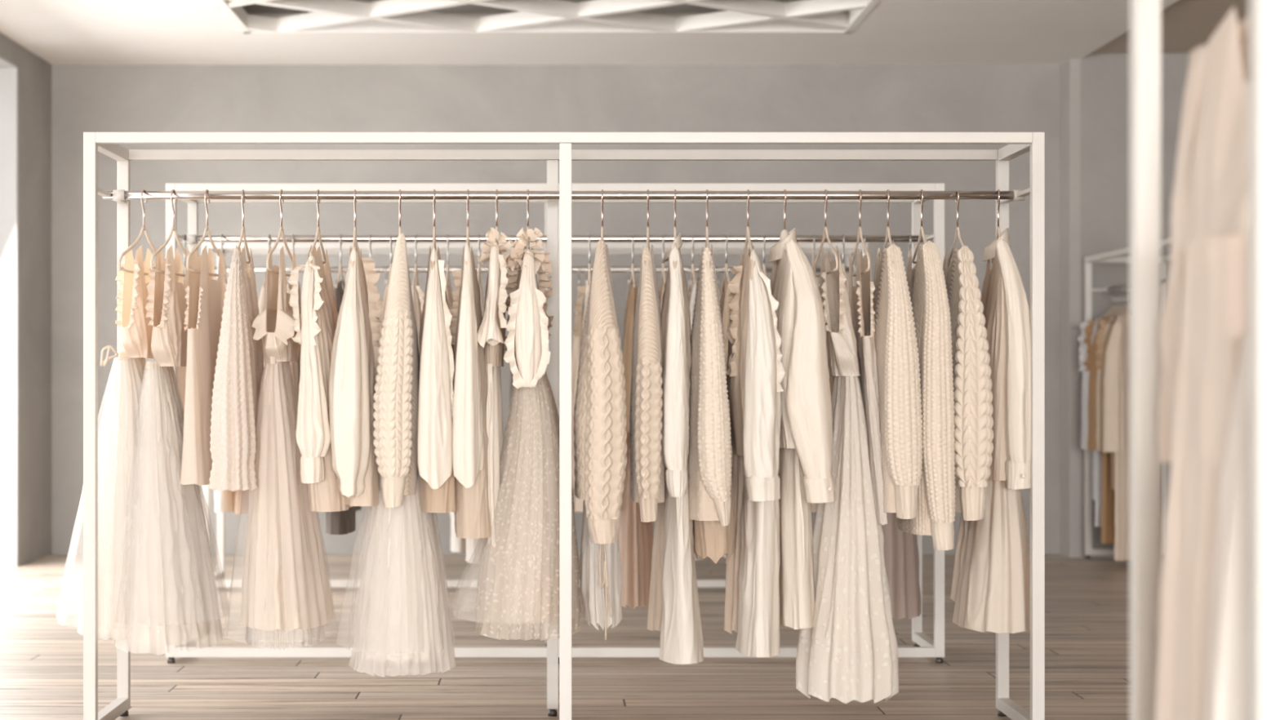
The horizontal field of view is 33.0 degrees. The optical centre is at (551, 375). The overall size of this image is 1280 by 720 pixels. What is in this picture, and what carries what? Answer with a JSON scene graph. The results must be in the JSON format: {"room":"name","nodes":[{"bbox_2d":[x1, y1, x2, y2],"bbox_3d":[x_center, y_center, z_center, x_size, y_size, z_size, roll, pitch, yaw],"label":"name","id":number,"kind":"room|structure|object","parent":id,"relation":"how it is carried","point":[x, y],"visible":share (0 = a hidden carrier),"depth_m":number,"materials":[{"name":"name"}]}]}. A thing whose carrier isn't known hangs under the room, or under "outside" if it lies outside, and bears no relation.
{"room":"clothing store","nodes":[
{"label":"clothing store","id":0,"kind":"room"},
{"bbox_2d":[0,32,51,566],"bbox_3d":[-3.030,-0.680,0.025,0.340,3.400,24.650,0,0,0],"label":"wall","id":1,"kind":"structure","parent":0,"point":[33,73],"depth_m":11.88,"materials":[{"name":"grey paint"}]},
{"bbox_2d":[0,56,17,566],"bbox_3d":[-3.032,-0.320,10.035,0.336,2.680,3.070,0,0,0],"label":"window","id":2,"kind":"structure","parent":1,"relation":"attached to","point":[8,70],"depth_m":11.56,"materials":[{"name":"paint"}]},
{"bbox_2d":[445,280,454,353],"bbox_3d":[-0.380,0.038,7.887,0.102,0.788,0.416,0,0,1],"label":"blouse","id":3,"kind":"object","parent":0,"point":[449,295],"visible":0.04,"depth_m":7.75,"materials":[{"name":"beige fabric"}]},
{"bbox_2d":[241,0,849,13],"bbox_3d":[-0.022,-2.080,9.550,3.355,0.400,3.500,0,0,0],"label":"ceiling","id":4,"kind":"structure","parent":0,"point":[251,8],"depth_m":11.20,"materials":[{"name":"paint"}]},
{"bbox_2d":[51,64,1060,554],"bbox_3d":[-0.198,-0.680,12.475,6.205,3.400,0.250,0,0,0],"label":"wall","id":5,"kind":"structure","parent":0,"point":[86,98],"depth_m":12.35,"materials":[{"name":"grey paint"}]},
{"bbox_2d":[1060,58,1080,557],"bbox_3d":[2.935,-0.680,12.360,0.060,3.400,0.480,0,0,0],"label":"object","id":6,"kind":"structure","parent":5,"relation":"attached to","point":[1070,69],"depth_m":12.12,"materials":[{"name":"grey paint"}]},
{"bbox_2d":[0,554,1163,719],"bbox_3d":[1.800,1.070,0.150,10.400,0.100,24.900,0,0,0],"label":"floor","id":7,"kind":"structure","parent":0,"point":[1087,601],"depth_m":7.44,"materials":[{"name":"brown wood"}]},
{"bbox_2d":[201,242,867,586],"bbox_3d":[-0.081,0.195,10.450,3.147,1.651,0.500,0,0,0],"label":"clothes rack","id":8,"kind":"object","parent":7,"relation":"on","point":[257,248],"visible":0.34,"depth_m":10.20,"materials":[{"name":"metal"}]},
{"bbox_2d":[571,309,582,512],"bbox_3d":[0.131,0.140,10.427,0.109,1.018,0.420,0,0,0],"label":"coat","id":9,"kind":"object","parent":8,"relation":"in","point":[576,340],"visible":0.3,"depth_m":10.24,"materials":[{"name":"beige fabric"}]},
{"bbox_3d":[-1.575,-0.427,10.450,0.008,0.211,0.334,0,0,0],"label":"clothes hanger","id":10,"kind":"object","parent":8,"relation":"hanging from","visible":0},
{"bbox_2d":[214,489,233,512],"bbox_3d":[-1.574,0.140,10.426,0.106,1.018,0.417,0,0,0],"label":"shirt","id":11,"kind":"object","parent":10,"relation":"hanging from","point":[223,499],"visible":0.02,"depth_m":10.30,"materials":[{"name":"white fabric"}]},
{"bbox_3d":[-0.445,-0.427,10.450,0.008,0.211,0.334,0,0,0],"label":"clothes hanger","id":12,"kind":"object","parent":8,"relation":"hanging from","visible":0},
{"bbox_2d":[449,511,466,552],"bbox_3d":[-0.450,0.236,10.424,0.108,1.209,0.421,0,0,-2],"label":"shirt","id":13,"kind":"object","parent":12,"relation":"hanging from","point":[458,544],"visible":0.06,"depth_m":10.30,"materials":[{"name":"white fabric"}]},
{"bbox_3d":[-1.486,-0.427,10.450,0.008,0.211,0.334,0,0,0],"label":"clothes hanger","id":14,"kind":"object","parent":8,"relation":"hanging from","visible":0},
{"bbox_2d":[232,489,248,513],"bbox_3d":[-1.487,0.144,10.427,0.107,1.025,0.416,0,0,0],"label":"blouse","id":15,"kind":"object","parent":14,"relation":"hanging from","point":[240,498],"visible":0.04,"depth_m":10.30,"materials":[{"name":"beige"}]},
{"bbox_2d":[165,182,944,663],"bbox_3d":[0.011,0.168,7.910,2.763,1.704,0.501,0,0,0],"label":"clothes rack","id":16,"kind":"object","parent":7,"relation":"on","point":[924,646],"visible":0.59,"depth_m":7.66,"materials":[{"name":"metal"}]},
{"bbox_2d":[182,234,186,274],"bbox_3d":[-1.345,-0.414,7.910,0.008,0.211,0.334,0,0,0],"label":"clothes hanger","id":17,"kind":"object","parent":16,"relation":"hanging from","point":[185,243],"visible":0.42,"depth_m":7.90,"materials":[{"name":"silver metal"}]},
{"bbox_2d":[176,279,186,413],"bbox_3d":[-1.346,0.009,7.887,0.104,0.730,0.416,0,0,0],"label":"blouse","id":18,"kind":"object","parent":17,"relation":"hanging from","point":[180,371],"visible":0.05,"depth_m":7.69,"materials":[{"name":"beige fabric"}]},
{"bbox_2d":[287,234,298,292],"bbox_3d":[-0.946,-0.414,7.910,0.008,0.211,0.334,0,0,0],"label":"clothes hanger","id":19,"kind":"object","parent":16,"relation":"hanging from","point":[293,242],"visible":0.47,"depth_m":7.89,"materials":[{"name":"silver metal"}]},
{"bbox_2d":[286,279,301,403],"bbox_3d":[-0.948,0.009,7.888,0.104,0.730,0.413,0,0,0],"label":"blouse","id":20,"kind":"object","parent":19,"relation":"hanging from","point":[295,366],"visible":0.08,"depth_m":7.71,"materials":[{"name":"beige fabric"}]},
{"bbox_2d":[325,279,355,534],"bbox_3d":[-0.776,0.107,7.886,0.105,0.926,0.419,0,0,0],"label":"shirt","id":21,"kind":"object","parent":16,"relation":"hanging from","point":[340,522],"visible":0.11,"depth_m":7.77,"materials":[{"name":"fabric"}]},
{"bbox_2d":[411,278,424,354],"bbox_3d":[-0.500,0.009,7.882,0.143,0.730,0.424,0,0,-2],"label":"blouse","id":22,"kind":"object","parent":16,"relation":"in","point":[418,295],"visible":0.12,"depth_m":7.72,"materials":[{"name":"beige fabric"}]},
{"bbox_2d":[465,279,493,564],"bbox_3d":[-0.265,0.159,7.886,0.104,1.030,0.420,0,0,0],"label":"dress","id":23,"kind":"object","parent":16,"relation":"in","point":[474,547],"visible":0.06,"depth_m":7.76,"materials":[{"name":"white fabric"}]},
{"bbox_2d":[573,279,590,511],"bbox_3d":[0.144,0.067,7.884,0.142,0.846,0.425,0,0,0],"label":"blouse","id":24,"kind":"object","parent":16,"relation":"in","point":[581,289],"visible":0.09,"depth_m":7.70,"materials":[{"name":"beige fabric"}]},
{"bbox_2d":[618,279,653,608],"bbox_3d":[0.299,0.239,7.890,0.167,1.190,0.432,0,0,-2],"label":"dress","id":25,"kind":"object","parent":16,"relation":"in","point":[635,535],"visible":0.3,"depth_m":7.75,"materials":[{"name":"beige fabric"}]},
{"bbox_2d":[688,234,697,292],"bbox_3d":[0.516,-0.414,7.910,0.008,0.211,0.334,0,0,0],"label":"clothes hanger","id":26,"kind":"object","parent":16,"relation":"hanging from","point":[692,275],"visible":0.92,"depth_m":7.90,"materials":[{"name":"silver metal"}]},
{"bbox_2d":[688,280,706,560],"bbox_3d":[0.514,0.153,7.886,0.107,1.018,0.416,0,0,0],"label":"shirt","id":27,"kind":"object","parent":16,"relation":"in","point":[691,295],"visible":0.06,"depth_m":7.75,"materials":[{"name":"white fabric"}]},
{"bbox_2d":[722,234,729,292],"bbox_3d":[0.639,-0.414,7.910,0.008,0.211,0.334,0,0,0],"label":"clothes hanger","id":28,"kind":"object","parent":16,"relation":"hanging from","point":[726,274],"visible":0.84,"depth_m":7.91,"materials":[{"name":"silver metal"}]},
{"bbox_2d":[720,279,733,464],"bbox_3d":[0.639,0.067,7.888,0.109,0.846,0.419,0,0,0],"label":"blouse","id":29,"kind":"object","parent":16,"relation":"in","point":[724,307],"visible":0.16,"depth_m":7.73,"materials":[{"name":"beige fabric"}]},
{"bbox_3d":[1.236,-0.414,7.910,0.008,0.211,0.334,0,0,0],"label":"clothes hanger","id":30,"kind":"object","parent":16,"relation":"hanging from","visible":0},
{"bbox_2d":[881,512,920,619],"bbox_3d":[1.233,0.259,7.889,0.230,1.231,0.418,0,0,2],"label":"dress","id":31,"kind":"object","parent":30,"relation":"hanging from","point":[901,557],"visible":0.2,"depth_m":7.76,"materials":[{"name":"beige fabric"}]},
{"bbox_2d":[83,132,1044,719],"bbox_3d":[0.033,0.171,6.250,2.671,1.698,0.501,0,0,0],"label":"clothes rack","id":32,"kind":"object","parent":7,"relation":"on","point":[104,143],"visible":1,"depth_m":6.00,"materials":[{"name":"metal"}]},
{"bbox_2d":[118,189,164,275],"bbox_3d":[-1.181,-0.416,6.250,0.008,0.248,0.420,0,0,8],"label":"clothes hanger","id":33,"kind":"object","parent":32,"relation":"hanging from","point":[144,228],"visible":0.76,"depth_m":6.23,"materials":[{"name":"wood"}]},
{"bbox_2d":[77,244,154,639],"bbox_3d":[-1.224,0.183,6.253,0.408,1.119,0.448,0,0,-16],"label":"dress","id":34,"kind":"object","parent":33,"relation":"hanging from","point":[118,434],"visible":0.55,"depth_m":6.09,"materials":[{"name":"beige fabric"}]},
{"bbox_2d":[150,189,186,276],"bbox_3d":[-1.095,-0.416,6.250,0.008,0.248,0.420,0,0,7],"label":"clothes hanger","id":35,"kind":"object","parent":32,"relation":"hanging from","point":[153,268],"visible":0.84,"depth_m":6.23,"materials":[{"name":"wood"}]},
{"bbox_2d":[114,244,222,654],"bbox_3d":[-1.108,0.201,6.251,0.350,1.156,0.507,0,0,-8],"label":"dress","id":36,"kind":"object","parent":35,"relation":"hanging from","point":[174,606],"visible":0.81,"depth_m":6.09,"materials":[{"name":"beige fabric"}]},
{"bbox_2d":[186,189,226,276],"bbox_3d":[-0.998,-0.416,6.250,0.008,0.248,0.420,0,0,6],"label":"clothes hanger","id":37,"kind":"object","parent":32,"relation":"hanging from","point":[206,228],"visible":0.97,"depth_m":6.24,"materials":[{"name":"wood"}]},
{"bbox_2d":[180,244,225,486],"bbox_3d":[-1.010,-0.030,6.260,0.094,0.691,0.378,0,0,0],"label":"blouse","id":38,"kind":"object","parent":37,"relation":"hanging from","point":[205,296],"visible":0.67,"depth_m":6.14,"materials":[{"name":"beige fabric"}]},
{"bbox_2d":[237,189,250,263],"bbox_3d":[-0.893,-0.435,6.250,0.008,0.211,0.334,0,0,-1],"label":"clothes hanger","id":39,"kind":"object","parent":32,"relation":"hanging from","point":[242,232],"visible":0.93,"depth_m":6.25,"materials":[{"name":"wood"}]},
{"bbox_2d":[208,244,263,491],"bbox_3d":[-0.885,-0.028,6.229,0.131,0.700,0.471,0,0,2],"label":"blouse","id":40,"kind":"object","parent":39,"relation":"hanging from","point":[239,367],"visible":0.98,"depth_m":6.02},
{"bbox_2d":[266,189,292,276],"bbox_3d":[-0.782,-0.416,6.250,0.008,0.248,0.420,0,0,4],"label":"clothes hanger","id":41,"kind":"object","parent":32,"relation":"hanging from","point":[282,201],"visible":0.82,"depth_m":6.23,"materials":[{"name":"silver metal"}]},
{"bbox_2d":[240,245,334,649],"bbox_3d":[-0.788,0.199,6.242,0.326,1.149,0.437,0,0,15],"label":"dress","id":42,"kind":"object","parent":41,"relation":"hanging from","point":[286,602],"visible":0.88,"depth_m":6.12,"materials":[{"name":"beige fabric"}]},
{"bbox_2d":[309,189,325,263],"bbox_3d":[-0.676,-0.435,6.250,0.008,0.211,0.334,0,0,1],"label":"clothes hanger","id":43,"kind":"object","parent":32,"relation":"hanging from","point":[317,232],"visible":0.91,"depth_m":6.25,"materials":[{"name":"wood"}]},
{"bbox_2d":[287,244,352,511],"bbox_3d":[-0.651,0.003,6.222,0.143,0.762,0.465,0,0,7],"label":"blouse","id":44,"kind":"object","parent":43,"relation":"hanging from","point":[319,313],"visible":0.86,"depth_m":6.04,"materials":[{"name":"beige fabric"}]},
{"bbox_2d":[351,189,357,251],"bbox_3d":[-0.569,-0.435,6.250,0.008,0.211,0.334,0,0,-3],"label":"clothes hanger","id":45,"kind":"object","parent":32,"relation":"hanging from","point":[354,241],"visible":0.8,"depth_m":6.24,"materials":[{"name":"silver metal"}]},
{"bbox_2d":[328,245,381,506],"bbox_3d":[-0.551,-0.006,6.228,0.148,0.744,0.476,0,0,0],"label":"blouse","id":46,"kind":"object","parent":45,"relation":"hanging from","point":[354,356],"visible":0.86,"depth_m":6.03,"materials":[{"name":"beige fabric"}]},
{"bbox_2d":[398,189,401,235],"bbox_3d":[-0.440,-0.435,6.250,0.008,0.211,0.334,0,0,-5],"label":"clothes hanger","id":47,"kind":"object","parent":32,"relation":"hanging from","point":[399,201],"visible":0.56,"depth_m":6.24,"materials":[{"name":"silver metal"}]},
{"bbox_2d":[373,232,419,507],"bbox_3d":[-0.439,-0.019,6.228,0.139,0.772,0.475,0,0,-2],"label":"jumper","id":48,"kind":"object","parent":47,"relation":"hanging from","point":[396,396],"visible":0.95,"depth_m":6.01,"materials":[{"name":"beige fabric"}]},
{"bbox_2d":[348,466,455,676],"bbox_3d":[-0.448,0.272,6.246,0.347,1.154,0.399,0,0,24],"label":"skirt","id":49,"kind":"object","parent":47,"relation":"hanging from","point":[403,627],"visible":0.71,"depth_m":6.11,"materials":[{"name":"beige fabric"}]},
{"bbox_2d":[431,189,436,250],"bbox_3d":[-0.340,-0.435,6.250,0.008,0.211,0.334,0,0,-2],"label":"clothes hanger","id":50,"kind":"object","parent":32,"relation":"hanging from","point":[434,201],"visible":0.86,"depth_m":6.23,"materials":[{"name":"silver metal"}]},
{"bbox_2d":[417,246,456,512],"bbox_3d":[-0.321,0.003,6.229,0.134,0.762,0.473,0,0,0],"label":"blouse","id":51,"kind":"object","parent":50,"relation":"hanging from","point":[437,479],"visible":0.89,"depth_m":6.02,"materials":[{"name":"beige fabric"}]},
{"bbox_2d":[466,189,470,248],"bbox_3d":[-0.243,-0.435,6.250,0.008,0.211,0.334,0,0,-1],"label":"clothes hanger","id":52,"kind":"object","parent":32,"relation":"hanging from","point":[468,199],"visible":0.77,"depth_m":6.23,"materials":[{"name":"silver metal"}]},
{"bbox_2d":[448,242,491,538],"bbox_3d":[-0.234,0.039,6.231,0.135,0.834,0.462,0,0,0],"label":"blouse","id":53,"kind":"object","parent":52,"relation":"hanging from","point":[473,520],"visible":0.91,"depth_m":6.04,"materials":[{"name":"beige fabric"}]},
{"bbox_2d":[476,226,513,549],"bbox_3d":[-0.158,0.038,6.217,0.118,0.911,0.433,0,0,0],"label":"dress","id":54,"kind":"object","parent":32,"relation":"hanging from","point":[491,333],"visible":0.84,"depth_m":6.12,"materials":[{"name":"beige fabric"}]},
{"bbox_2d":[475,226,581,639],"bbox_3d":[-0.112,0.161,6.247,0.395,1.167,0.487,0,0,9],"label":"dress","id":55,"kind":"object","parent":32,"relation":"attached to","point":[524,580],"visible":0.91,"depth_m":6.11,"materials":[{"name":"beige fabric"}]},
{"bbox_2d":[600,189,604,241],"bbox_3d":[0.146,-0.435,6.250,0.008,0.211,0.334,0,0,2],"label":"clothes hanger","id":56,"kind":"object","parent":32,"relation":"hanging from","point":[602,227],"visible":0.69,"depth_m":6.24,"materials":[{"name":"silver metal"}]},
{"bbox_2d":[573,239,626,639],"bbox_3d":[0.137,0.175,6.224,0.152,1.124,0.483,0,0,0],"label":"sweater","id":57,"kind":"object","parent":56,"relation":"hanging from","point":[600,420],"visible":1,"depth_m":6.01,"materials":[{"name":"beige fabric"}]},
{"bbox_2d":[580,500,622,630],"bbox_3d":[0.143,0.216,6.251,0.129,1.019,0.290,0,0,0],"label":"skirt","id":58,"kind":"object","parent":56,"relation":"hanging from","point":[593,596],"visible":0.41,"depth_m":6.15,"materials":[{"name":"beige fabric"}]},
{"bbox_2d":[646,458,703,664],"bbox_3d":[0.366,0.243,6.261,0.138,1.145,0.350,0,0,-9],"label":"skirt","id":59,"kind":"object","parent":32,"relation":"in","point":[673,606],"visible":0.73,"depth_m":6.13,"materials":[{"name":"white fabric"}]},
{"bbox_2d":[629,243,665,522],"bbox_3d":[0.279,0.011,6.229,0.109,0.792,0.465,0,0,0],"label":"jumper","id":60,"kind":"object","parent":59,"relation":"attached to","point":[647,468],"visible":0.95,"depth_m":6.03,"materials":[{"name":"beige fabric"}]},
{"bbox_2d":[674,189,676,247],"bbox_3d":[0.356,-0.435,6.250,0.008,0.211,0.334,0,0,3],"label":"clothes hanger","id":61,"kind":"object","parent":32,"relation":"hanging from","point":[675,201],"visible":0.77,"depth_m":6.23,"materials":[{"name":"silver metal"}]},
{"bbox_2d":[660,232,691,497],"bbox_3d":[0.354,-0.039,6.232,0.097,0.753,0.461,0,0,3],"label":"shirt","id":62,"kind":"object","parent":61,"relation":"hanging from","point":[675,322],"visible":0.95,"depth_m":6.02,"materials":[{"name":"beige fabric"}]},
{"bbox_2d":[705,189,709,248],"bbox_3d":[0.449,-0.435,6.250,0.008,0.211,0.334,0,0,3],"label":"clothes hanger","id":63,"kind":"object","parent":32,"relation":"hanging from","point":[707,242],"visible":0.74,"depth_m":6.23,"materials":[{"name":"silver metal"}]},
{"bbox_2d":[688,244,734,564],"bbox_3d":[0.455,0.074,6.234,0.142,0.919,0.466,0,0,0],"label":"jumper","id":64,"kind":"object","parent":63,"relation":"hanging from","point":[710,487],"visible":0.98,"depth_m":6.04,"materials":[{"name":"beige fabric"}]},
{"bbox_2d":[742,189,752,259],"bbox_3d":[0.567,-0.435,6.250,0.008,0.211,0.334,0,0,1],"label":"clothes hanger","id":65,"kind":"object","parent":32,"relation":"hanging from","point":[748,233],"visible":0.77,"depth_m":6.24,"materials":[{"name":"silver metal"}]},
{"bbox_2d":[725,242,785,501],"bbox_3d":[0.558,-0.019,6.227,0.145,0.737,0.475,0,0,-6],"label":"blouse","id":66,"kind":"object","parent":65,"relation":"hanging from","point":[755,371],"visible":0.99,"depth_m":6.03,"materials":[{"name":"beige fabric"}]},
{"bbox_2d":[776,189,789,263],"bbox_3d":[0.674,-0.427,6.250,0.028,0.226,0.330,0,0,-1],"label":"clothes hanger","id":67,"kind":"object","parent":32,"relation":"hanging from","point":[784,233],"visible":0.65,"depth_m":6.24,"materials":[{"name":"silver metal"}]},
{"bbox_2d":[814,189,838,276],"bbox_3d":[0.792,-0.416,6.250,0.008,0.248,0.420,0,0,-2],"label":"clothes hanger","id":68,"kind":"object","parent":32,"relation":"hanging from","point":[825,229],"visible":0.84,"depth_m":6.23,"materials":[{"name":"silver metal"}]},
{"bbox_2d":[795,244,898,703],"bbox_3d":[0.855,0.275,6.249,0.303,1.302,0.404,0,0,-18],"label":"dress","id":69,"kind":"object","parent":68,"relation":"hanging from","point":[849,653],"visible":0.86,"depth_m":6.11,"materials":[{"name":"beige fabric"}]},
{"bbox_2d":[768,227,835,502],"bbox_3d":[0.684,-0.038,6.216,0.148,0.782,0.490,0,0,-12],"label":"shirt","id":70,"kind":"object","parent":69,"relation":"attached to","point":[806,418],"visible":0.77,"depth_m":6.01,"materials":[{"name":"beige fabric"}]},
{"bbox_2d":[724,453,780,657],"bbox_3d":[0.588,0.233,6.270,0.130,1.126,0.359,0,0,-10],"label":"skirt","id":71,"kind":"object","parent":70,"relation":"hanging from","point":[752,593],"visible":0.8,"depth_m":6.14,"materials":[{"name":"white fabric"}]},
{"bbox_2d":[777,447,814,629],"bbox_3d":[0.701,0.194,6.229,0.119,1.047,0.288,0,0,0],"label":"skirt","id":72,"kind":"object","parent":70,"relation":"attached to","point":[797,588],"visible":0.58,"depth_m":6.12,"materials":[{"name":"beige fabric"}]},
{"bbox_2d":[866,240,923,519],"bbox_3d":[0.972,0.002,6.228,0.134,0.793,0.475,0,0,0],"label":"jumper","id":73,"kind":"object","parent":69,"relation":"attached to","point":[898,369],"visible":0.85,"depth_m":6.02,"materials":[{"name":"beige fabric"}]},
{"bbox_2d":[851,189,870,276],"bbox_3d":[0.891,-0.416,6.250,0.008,0.248,0.420,0,0,1],"label":"clothes hanger","id":74,"kind":"object","parent":32,"relation":"hanging from","point":[860,230],"visible":0.86,"depth_m":6.24,"materials":[{"name":"wood"}]},
{"bbox_2d":[848,244,888,525],"bbox_3d":[0.916,0.024,6.259,0.092,0.798,0.374,0,0,4],"label":"camisole","id":75,"kind":"object","parent":74,"relation":"hanging from","point":[861,295],"visible":0.66,"depth_m":6.12,"materials":[{"name":"beige fabric"}]},
{"bbox_2d":[884,189,892,247],"bbox_3d":[0.972,-0.435,6.250,0.008,0.211,0.334,0,0,3],"label":"clothes hanger","id":76,"kind":"object","parent":32,"relation":"hanging from","point":[887,232],"visible":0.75,"depth_m":6.24,"materials":[{"name":"silver metal"}]},
{"bbox_2d":[911,189,926,263],"bbox_3d":[1.069,-0.435,6.250,0.008,0.211,0.334,0,0,1],"label":"clothes hanger","id":77,"kind":"object","parent":32,"relation":"hanging from","point":[922,231],"visible":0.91,"depth_m":6.25,"materials":[{"name":"silver metal"}]},
{"bbox_2d":[895,240,955,550],"bbox_3d":[1.068,0.045,6.227,0.131,0.881,0.474,0,0,0],"label":"jumper","id":78,"kind":"object","parent":32,"relation":"in","point":[935,505],"visible":0.8,"depth_m":6.02,"materials":[{"name":"beige fabric"}]},
{"bbox_2d":[948,189,964,262],"bbox_3d":[1.174,-0.435,6.250,0.008,0.211,0.334,0,0,2],"label":"clothes hanger","id":79,"kind":"object","parent":32,"relation":"hanging from","point":[957,231],"visible":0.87,"depth_m":6.25,"materials":[{"name":"silver metal"}]},
{"bbox_2d":[950,227,1031,633],"bbox_3d":[1.284,0.149,6.226,0.218,1.156,0.477,0,0,-3],"label":"dress","id":80,"kind":"object","parent":32,"relation":"attached to","point":[990,590],"visible":0.76,"depth_m":6.08,"materials":[{"name":"beige fabric"}]},
{"bbox_2d":[942,244,993,520],"bbox_3d":[1.173,0.013,6.226,0.134,0.779,0.476,0,0,0],"label":"jumper","id":81,"kind":"object","parent":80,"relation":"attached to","point":[972,382],"visible":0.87,"depth_m":6.01,"materials":[{"name":"beige fabric"}]},
{"bbox_2d":[991,189,1000,262],"bbox_3d":[1.292,-0.435,6.250,0.008,0.211,0.334,0,0,5],"label":"clothes hanger","id":82,"kind":"object","parent":32,"relation":"hanging from","point":[998,232],"visible":0.62,"depth_m":6.24,"materials":[{"name":"silver metal"}]},
{"bbox_2d":[1084,238,1170,559],"bbox_3d":[3.200,0.177,11.170,0.450,1.685,1.800,0,0,0],"label":"clothes rack","id":83,"kind":"object","parent":7,"relation":"on","point":[1113,256],"visible":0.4,"depth_m":12.04,"materials":[{"name":"metal"}]},
{"bbox_2d":[1094,285,1120,322],"bbox_3d":[3.100,-0.392,11.930,0.334,0.211,0.008,0,0,-38],"label":"clothes hanger","id":84,"kind":"object","parent":83,"relation":"hanging from","point":[1113,306],"visible":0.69,"depth_m":11.92,"materials":[{"name":"silver metal"}]},
{"bbox_2d":[1077,317,1097,500],"bbox_3d":[3.071,0.169,11.919,0.401,1.022,0.129,0,0,-38],"label":"blouse","id":85,"kind":"object","parent":84,"relation":"hanging from","point":[1082,349],"visible":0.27,"depth_m":11.83,"materials":[{"name":"white fabric"}]},
{"bbox_2d":[1097,285,1124,322],"bbox_3d":[3.100,-0.392,11.860,0.334,0.211,0.008,0,0,-38],"label":"clothes hanger","id":86,"kind":"object","parent":83,"relation":"hanging from","point":[1116,305],"visible":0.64,"depth_m":11.85,"materials":[{"name":"silver metal"}]},
{"bbox_2d":[1084,314,1119,526],"bbox_3d":[3.075,0.239,11.841,0.407,1.162,0.130,0,0,-38],"label":"coat","id":87,"kind":"object","parent":86,"relation":"hanging from","point":[1098,504],"visible":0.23,"depth_m":11.75,"materials":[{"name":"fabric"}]},
{"bbox_2d":[1101,284,1128,319],"bbox_3d":[3.100,-0.392,11.790,0.334,0.211,0.008,0,0,-38],"label":"clothes hanger","id":88,"kind":"object","parent":83,"relation":"hanging from","point":[1119,305],"visible":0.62,"depth_m":11.78,"materials":[{"name":"silver metal"}]},
{"bbox_2d":[1083,315,1110,449],"bbox_3d":[3.071,0.029,11.778,0.407,0.742,0.139,0,0,-38],"label":"blouse","id":89,"kind":"object","parent":88,"relation":"hanging from","point":[1089,362],"visible":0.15,"depth_m":11.69,"materials":[{"name":"brown fabric"}]},
{"bbox_2d":[1106,284,1128,319],"bbox_3d":[3.100,-0.392,11.700,0.334,0.211,0.008,0,0,-38],"label":"clothes hanger","id":90,"kind":"object","parent":83,"relation":"hanging from","point":[1124,304],"visible":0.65,"depth_m":11.69,"materials":[{"name":"silver metal"}]},
{"bbox_2d":[1091,315,1115,543],"bbox_3d":[3.071,0.279,11.687,0.407,1.242,0.120,0,0,-41],"label":"dress","id":91,"kind":"object","parent":90,"relation":"hanging from","point":[1108,530],"visible":0.23,"depth_m":11.59,"materials":[{"name":"brown fabric"}]},
{"bbox_2d":[1108,283,1129,320],"bbox_3d":[3.100,-0.392,11.620,0.334,0.211,0.008,0,0,-38],"label":"clothes hanger","id":92,"kind":"object","parent":83,"relation":"hanging from","point":[1128,304],"visible":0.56,"depth_m":11.60,"materials":[{"name":"silver metal"}]},
{"bbox_2d":[1095,315,1118,451],"bbox_3d":[3.082,0.029,11.591,0.402,0.742,0.125,0,0,-34],"label":"blouse","id":93,"kind":"object","parent":92,"relation":"hanging from","point":[1107,326],"visible":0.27,"depth_m":11.51,"materials":[{"name":"beige fabric"}]},
{"bbox_2d":[1112,305,1129,320],"bbox_3d":[3.100,-0.392,11.540,0.334,0.211,0.008,0,0,-38],"label":"clothes hanger","id":94,"kind":"object","parent":83,"relation":"hanging from","point":[1128,308],"visible":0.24,"depth_m":11.49,"materials":[{"name":"silver metal"}]},
{"bbox_2d":[1094,314,1122,489],"bbox_3d":[3.080,0.129,11.514,0.401,0.942,0.132,0,0,-32],"label":"blouse","id":95,"kind":"object","parent":94,"relation":"hanging from","point":[1100,353],"visible":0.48,"depth_m":11.44,"materials":[{"name":"beige fabric"}]},
{"bbox_2d":[1115,310,1129,319],"bbox_3d":[3.100,-0.392,11.460,0.334,0.211,0.008,0,0,-38],"label":"clothes hanger","id":96,"kind":"object","parent":83,"relation":"hanging from","point":[1128,311],"visible":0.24,"depth_m":11.39,"materials":[{"name":"silver metal"}]},
{"bbox_2d":[1102,312,1129,560],"bbox_3d":[3.076,0.314,11.441,0.402,1.312,0.126,0,0,-38],"label":"dress","id":97,"kind":"object","parent":96,"relation":"hanging from","point":[1116,431],"visible":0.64,"depth_m":11.35,"materials":[{"name":"beige fabric"}]},
{"bbox_2d":[1129,0,1279,719],"bbox_3d":[1.692,0.150,2.663,1.817,1.740,0.535,0,0,0],"label":"clothes rack","id":98,"kind":"object","parent":7,"relation":"on","point":[1144,15],"visible":1,"depth_m":2.90,"materials":[{"name":"metal"}]},
{"bbox_2d":[1240,31,1248,72],"bbox_3d":[0.900,-0.492,2.660,0.008,0.211,0.334,0,0,-10],"label":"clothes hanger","id":99,"kind":"object","parent":98,"relation":"hanging from","point":[1245,40],"visible":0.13,"depth_m":2.75,"materials":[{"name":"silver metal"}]},
{"bbox_2d":[1155,6,1248,719],"bbox_3d":[0.872,0.141,2.664,0.250,1.255,0.450,0,0,2],"label":"dress","id":100,"kind":"object","parent":99,"relation":"hanging from","point":[1203,405],"visible":0.84,"depth_m":2.65,"materials":[{"name":"beige fabric"}]},
{"bbox_2d":[0,0,1248,64],"bbox_3d":[1.850,-1.845,0.150,10.300,0.130,24.900,0,0,0],"label":"ceiling","id":101,"kind":"structure","parent":0,"point":[59,32],"depth_m":11.46,"materials":[{"name":"paint"}]},
{"bbox_2d":[213,0,880,33],"bbox_3d":[-0.022,-1.815,9.550,3.195,0.079,3.345,0,0,0],"label":"ceiling lamp","id":102,"kind":"object","parent":101,"relation":"attached to","point":[328,16],"visible":1,"depth_m":10.89,"materials":[{"name":"paint"}]},
{"bbox_2d":[1080,53,1189,557],"bbox_3d":[4.982,-0.680,0.150,4.035,3.400,24.900,0,0,0],"label":"wall","id":103,"kind":"structure","parent":0,"point":[1104,77],"depth_m":12.12,"materials":[{"name":"grey paint"}]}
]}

